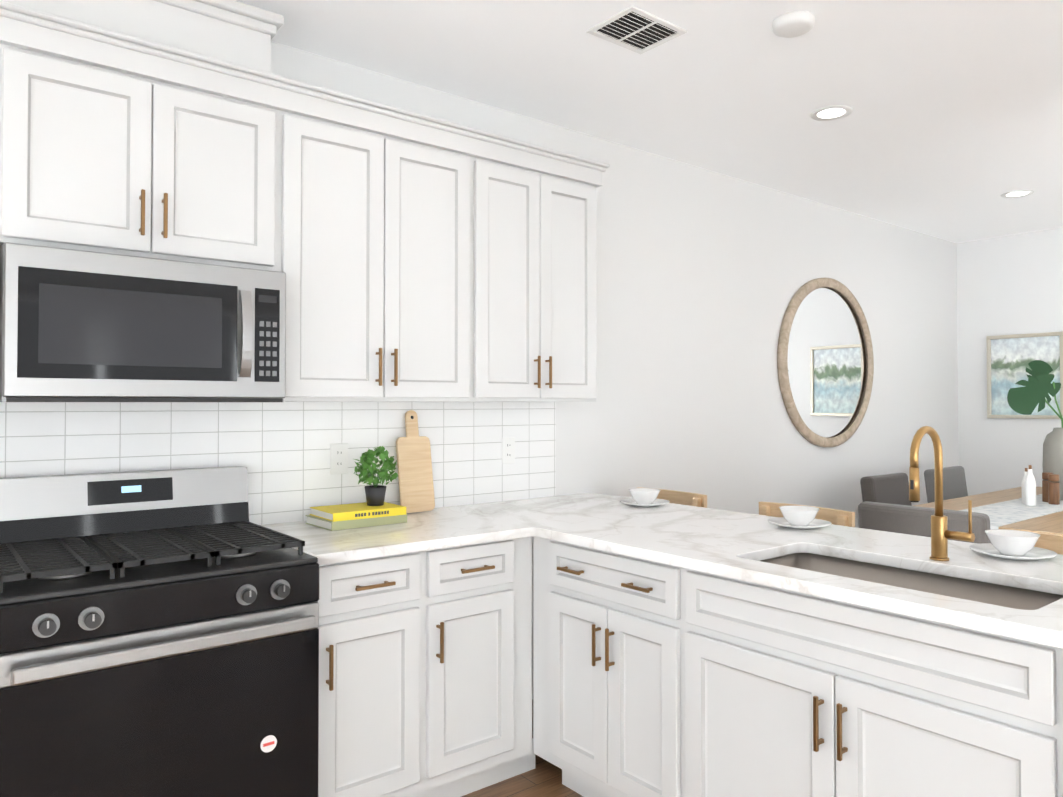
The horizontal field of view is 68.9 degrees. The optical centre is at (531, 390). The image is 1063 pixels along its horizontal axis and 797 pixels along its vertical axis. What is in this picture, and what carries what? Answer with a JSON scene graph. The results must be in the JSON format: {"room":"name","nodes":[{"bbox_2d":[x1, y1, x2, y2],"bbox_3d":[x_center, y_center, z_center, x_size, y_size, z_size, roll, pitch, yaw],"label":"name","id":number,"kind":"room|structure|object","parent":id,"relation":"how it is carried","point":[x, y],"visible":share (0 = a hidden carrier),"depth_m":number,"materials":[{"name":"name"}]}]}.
{"room":"kitchen","nodes":[
{"label":"kitchen","id":0,"kind":"room"},
{"bbox_2d":[461,700,583,796],"bbox_3d":[2.335,1.418,1.167,8.450,0.100,6.800,1,-1,-39],"label":"floor","id":1,"kind":"structure","parent":0,"point":[543,778],"depth_m":2.73,"materials":[{"name":"brown wood"}]},
{"bbox_2d":[0,466,318,796],"bbox_3d":[-1.085,0.819,2.173,0.760,1.130,0.742,1,-1,-39],"label":"range","id":2,"kind":"object","parent":1,"relation":"on","point":[159,633],"visible":1,"depth_m":1.98,"materials":[{"name":"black metal"}]},
{"bbox_2d":[316,568,431,796],"bbox_3d":[-0.678,0.950,2.587,0.375,0.883,0.614,1,-1,-39],"label":"base cabinet","id":3,"kind":"object","parent":1,"relation":"on","point":[375,651],"depth_m":2.36,"materials":[{"name":"white paint"}]},
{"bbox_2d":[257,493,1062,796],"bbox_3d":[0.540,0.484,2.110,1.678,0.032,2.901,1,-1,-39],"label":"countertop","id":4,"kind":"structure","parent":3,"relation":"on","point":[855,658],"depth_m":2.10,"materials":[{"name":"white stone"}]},
{"bbox_2d":[305,502,406,530],"bbox_3d":[-0.631,0.449,2.800,0.300,0.058,0.222,1,-1,-39],"label":"books","id":5,"kind":"object","parent":4,"relation":"on","point":[343,516],"visible":0.98,"depth_m":2.73,"materials":[{"name":"yellow paper"}]},
{"bbox_2d":[354,446,397,505],"bbox_3d":[-0.571,0.311,2.850,0.170,0.216,0.183,1,-1,-39],"label":"potted plant","id":6,"kind":"object","parent":5,"relation":"on","point":[375,494],"visible":1,"depth_m":2.82,"materials":[{"name":"green plant"}]},
{"bbox_2d":[396,410,434,512],"bbox_3d":[-0.467,0.279,3.093,0.150,0.404,0.078,1,-1,-39],"label":"cutting board","id":7,"kind":"object","parent":4,"relation":"on","point":[415,473],"visible":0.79,"depth_m":3.08,"materials":[{"name":"brown wood"}]},
{"bbox_2d":[619,488,669,506],"bbox_3d":[0.480,0.454,3.297,0.212,0.064,0.212,1,-1,-39],"label":"bowl","id":8,"kind":"object","parent":4,"relation":"on","point":[644,497],"visible":1,"depth_m":3.26,"materials":[{"name":"white ceramic"}]},
{"bbox_2d":[768,506,830,528],"bbox_3d":[0.940,0.444,2.723,0.212,0.064,0.212,1,-1,-39],"label":"bowl","id":9,"kind":"object","parent":4,"relation":"on","point":[798,517],"visible":1,"depth_m":2.69,"materials":[{"name":"white ceramic"}]},
{"bbox_2d":[761,553,1062,609],"bbox_3d":[0.945,0.600,2.019,0.412,0.205,0.812,1,-1,-39],"label":"sink","id":10,"kind":"object","parent":4,"relation":"in","point":[962,585],"depth_m":2.13,"materials":[{"name":"silver metal"}]},
{"bbox_2d":[909,426,975,559],"bbox_3d":[1.102,0.282,2.091,0.182,0.373,0.112,1,-1,-39],"label":"faucet","id":11,"kind":"object","parent":4,"relation":"on","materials":[{"name":"gold metal"}]},
{"bbox_2d":[969,529,1056,559],"bbox_3d":[1.362,0.436,2.196,0.212,0.064,0.212,1,-1,-39],"label":"bowl","id":12,"kind":"object","parent":4,"relation":"on","point":[1012,544],"visible":1,"depth_m":2.17,"materials":[{"name":"white ceramic"}]},
{"bbox_2d":[432,616,539,796],"bbox_3d":[-0.354,0.954,2.847,0.455,0.883,0.614,1,-1,-39],"label":"base cabinet","id":13,"kind":"object","parent":1,"relation":"on","point":[482,688],"depth_m":2.62,"materials":[{"name":"white paint"}]},
{"bbox_2d":[638,487,706,507],"bbox_3d":[0.517,0.936,3.504,0.417,0.938,0.410,1,-1,-39],"label":"stool","id":14,"kind":"object","parent":1,"relation":"on","point":[686,498],"visible":0.17,"depth_m":3.58,"materials":[{"name":"brown wood"}]},
{"bbox_2d":[540,660,815,796],"bbox_3d":[0.483,0.950,2.626,0.614,0.883,0.618,1,-1,-39],"label":"base cabinet","id":15,"kind":"object","parent":1,"relation":"on","point":[604,742],"depth_m":2.34,"materials":[{"name":"white paint"}]},
{"bbox_2d":[759,501,854,526],"bbox_3d":[0.952,0.927,2.962,0.417,0.938,0.410,1,-1,-39],"label":"stool","id":16,"kind":"object","parent":1,"relation":"on","point":[836,517],"visible":0.12,"depth_m":3.02,"materials":[{"name":"brown wood"}]},
{"bbox_2d":[860,473,911,505],"bbox_3d":[2.362,0.972,4.667,0.480,0.903,0.558,1,-1,-39],"label":"chair","id":17,"kind":"object","parent":1,"relation":"on","point":[892,488],"visible":0.23,"depth_m":4.78,"materials":[{"name":"grey fabric"}]},
{"bbox_2d":[858,501,990,543],"bbox_3d":[1.945,0.969,3.655,0.555,0.878,0.570,1,-1,-39],"label":"chair","id":18,"kind":"object","parent":1,"relation":"on","point":[903,519],"visible":0.25,"depth_m":3.50,"materials":[{"name":"grey fabric"}]},
{"bbox_2d":[924,466,967,502],"bbox_3d":[3.017,0.981,5.192,0.480,0.903,0.558,1,-1,-39],"label":"chair","id":19,"kind":"object","parent":1,"relation":"on","point":[954,482],"visible":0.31,"depth_m":5.32,"materials":[{"name":"grey fabric"}]},
{"bbox_2d":[914,487,1062,534],"bbox_3d":[2.948,1.038,4.438,2.150,0.765,0.930,1,-1,-39],"label":"table","id":20,"kind":"object","parent":1,"relation":"on","point":[1052,523],"visible":0.04,"depth_m":4.38,"materials":[{"name":"brown wood"}]},
{"bbox_2d":[959,494,1062,529],"bbox_3d":[2.930,0.763,4.461,2.154,0.224,0.350,1,-1,-39],"label":"table runner","id":21,"kind":"object","parent":20,"relation":"on","point":[999,514],"visible":0.32,"depth_m":4.19,"materials":[{"name":"fabric"}]},
{"bbox_2d":[1021,465,1035,505],"bbox_3d":[2.839,0.536,4.427,0.112,0.227,0.092,1,-1,-39],"label":"oil bottle","id":22,"kind":"object","parent":21,"relation":"on","point":[1028,487],"visible":1,"depth_m":4.38,"materials":[{"name":"white"}]},
{"bbox_2d":[1007,360,1062,499],"bbox_3d":[3.252,0.227,4.714,0.608,0.855,0.481,1,-1,-39],"label":"vase","id":23,"kind":"object","parent":21,"relation":"on","point":[1033,393],"visible":0.94,"depth_m":4.68,"materials":[{"name":"grey stone"}]},
{"bbox_2d":[1042,472,1059,504],"bbox_3d":[3.014,0.565,4.499,0.054,0.171,0.162,0,-1,18],"label":"grinder","id":24,"kind":"object","parent":21,"relation":"on","point":[1050,488],"visible":1,"depth_m":4.44,"materials":[{"name":"brown wood"}]},
{"bbox_2d":[1033,532,1062,554],"bbox_3d":[1.546,0.916,2.221,0.417,0.938,0.410,1,-1,-39],"label":"stool","id":25,"kind":"object","parent":1,"relation":"on","point":[1053,542],"visible":0.1,"depth_m":2.42,"materials":[{"name":"brown wood"}]},
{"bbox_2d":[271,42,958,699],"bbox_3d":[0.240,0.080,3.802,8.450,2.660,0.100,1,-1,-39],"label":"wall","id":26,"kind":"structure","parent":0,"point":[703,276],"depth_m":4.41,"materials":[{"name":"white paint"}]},
{"bbox_2d":[0,8,3,223],"bbox_3d":[-1.689,-0.470,1.985,0.495,1.013,0.333,1,-1,-39],"label":"upper cabinet","id":27,"kind":"object","parent":26,"relation":"attached to","point":[1,9],"depth_m":2.02,"materials":[{"name":"white paint"}]},
{"bbox_2d":[0,8,287,271],"bbox_3d":[-1.203,-0.677,2.377,0.750,0.586,0.333,1,-1,-39],"label":"upper cabinet","id":28,"kind":"object","parent":26,"relation":"attached to","point":[111,146],"depth_m":2.22,"materials":[{"name":"white paint"}]},
{"bbox_2d":[0,242,285,401],"bbox_3d":[-1.161,-0.168,2.322,0.728,0.404,0.439,1,-1,-39],"label":"microwave","id":29,"kind":"object","parent":28,"relation":"attached to","point":[82,326],"visible":1,"depth_m":2.14,"materials":[{"name":"silver metal"}]},
{"bbox_2d":[0,402,555,524],"bbox_3d":[-1.151,0.284,2.613,3.235,0.494,0.008,1,-1,-39],"label":"backsplash","id":30,"kind":"structure","parent":26,"relation":"attached to","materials":[{"name":"tile"}]},
{"bbox_2d":[330,443,347,474],"bbox_3d":[-0.729,0.258,2.942,0.072,0.116,0.007,1,-1,-39],"label":"electrical outlet","id":31,"kind":"object","parent":30,"relation":"attached to","point":[338,458],"depth_m":2.94,"materials":[{"name":"white plastic"}]},
{"bbox_2d":[502,437,514,463],"bbox_3d":[-0.102,0.266,3.444,0.072,0.116,0.007,1,-1,-39],"label":"electrical outlet","id":32,"kind":"object","parent":30,"relation":"attached to","point":[508,444],"depth_m":3.44,"materials":[{"name":"white plastic"}]},
{"bbox_2d":[236,84,479,407],"bbox_3d":[-0.618,-0.462,2.843,0.750,1.003,0.333,1,-1,-39],"label":"upper cabinet","id":33,"kind":"object","parent":26,"relation":"attached to","point":[440,280],"depth_m":2.70,"materials":[{"name":"white paint"}]},
{"bbox_2d":[480,136,603,403],"bbox_3d":[-0.068,-0.455,3.284,0.660,1.003,0.333,1,-1,-39],"label":"upper cabinet","id":34,"kind":"object","parent":26,"relation":"attached to","point":[538,281],"depth_m":3.14,"materials":[{"name":"white paint"}]},
{"bbox_2d":[777,278,873,446],"bbox_3d":[1.952,-0.185,5.085,1.110,1.110,0.040,1,-1,-39],"label":"mirror","id":35,"kind":"object","parent":26,"relation":"attached to","point":[825,363],"visible":1,"depth_m":5.07,"materials":[{"name":"brown wood"}]},
{"bbox_2d":[235,0,1062,242],"bbox_3d":[2.335,-1.342,1.210,8.450,0.100,6.800,1,-1,-39],"label":"ceiling","id":36,"kind":"structure","parent":0,"point":[949,128],"depth_m":3.17,"materials":[{"name":"white paint"}]},
{"bbox_2d":[586,5,686,54],"bbox_3d":[0.370,-1.262,2.726,0.280,0.010,0.225,1,-1,-39],"label":"ceiling vent","id":37,"kind":"object","parent":36,"relation":"in","point":[635,29],"visible":1,"depth_m":2.72,"materials":[{"name":"white plastic"}]},
{"bbox_2d":[772,11,814,37],"bbox_3d":[0.898,-1.251,2.659,0.140,0.034,0.140,1,-1,-39],"label":"smoke detector","id":38,"kind":"object","parent":36,"relation":"attached to","point":[792,24],"visible":1,"depth_m":2.62,"materials":[{"name":"white plastic"}]},
{"bbox_2d":[810,105,852,120],"bbox_3d":[1.353,-1.252,3.498,0.179,0.005,0.179,1,-1,-45],"label":"recessed light","id":39,"kind":"object","parent":36,"relation":"in","point":[831,113],"depth_m":3.49,"materials":[{"name":"white plastic"}]},
{"bbox_2d":[1000,190,1033,197],"bbox_3d":[3.039,-1.230,4.849,0.179,0.005,0.179,0,-1,12],"label":"recessed light","id":40,"kind":"object","parent":36,"relation":"in","point":[1018,193],"depth_m":4.84,"materials":[{"name":"white plastic"}]},
{"bbox_2d":[957,227,1062,495],"bbox_3d":[5.624,0.079,3.760,0.100,2.660,6.700,1,-1,-39],"label":"wall","id":41,"kind":"structure","parent":0,"point":[1010,285],"depth_m":6.10,"materials":[{"name":"white paint"}]},
{"bbox_2d":[986,331,1062,418],"bbox_3d":[3.786,-0.111,5.949,0.030,0.650,0.530,1,-1,-39],"label":"picture","id":42,"kind":"object","parent":41,"relation":"attached to","point":[1010,358],"visible":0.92,"depth_m":5.99,"materials":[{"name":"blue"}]}
]}

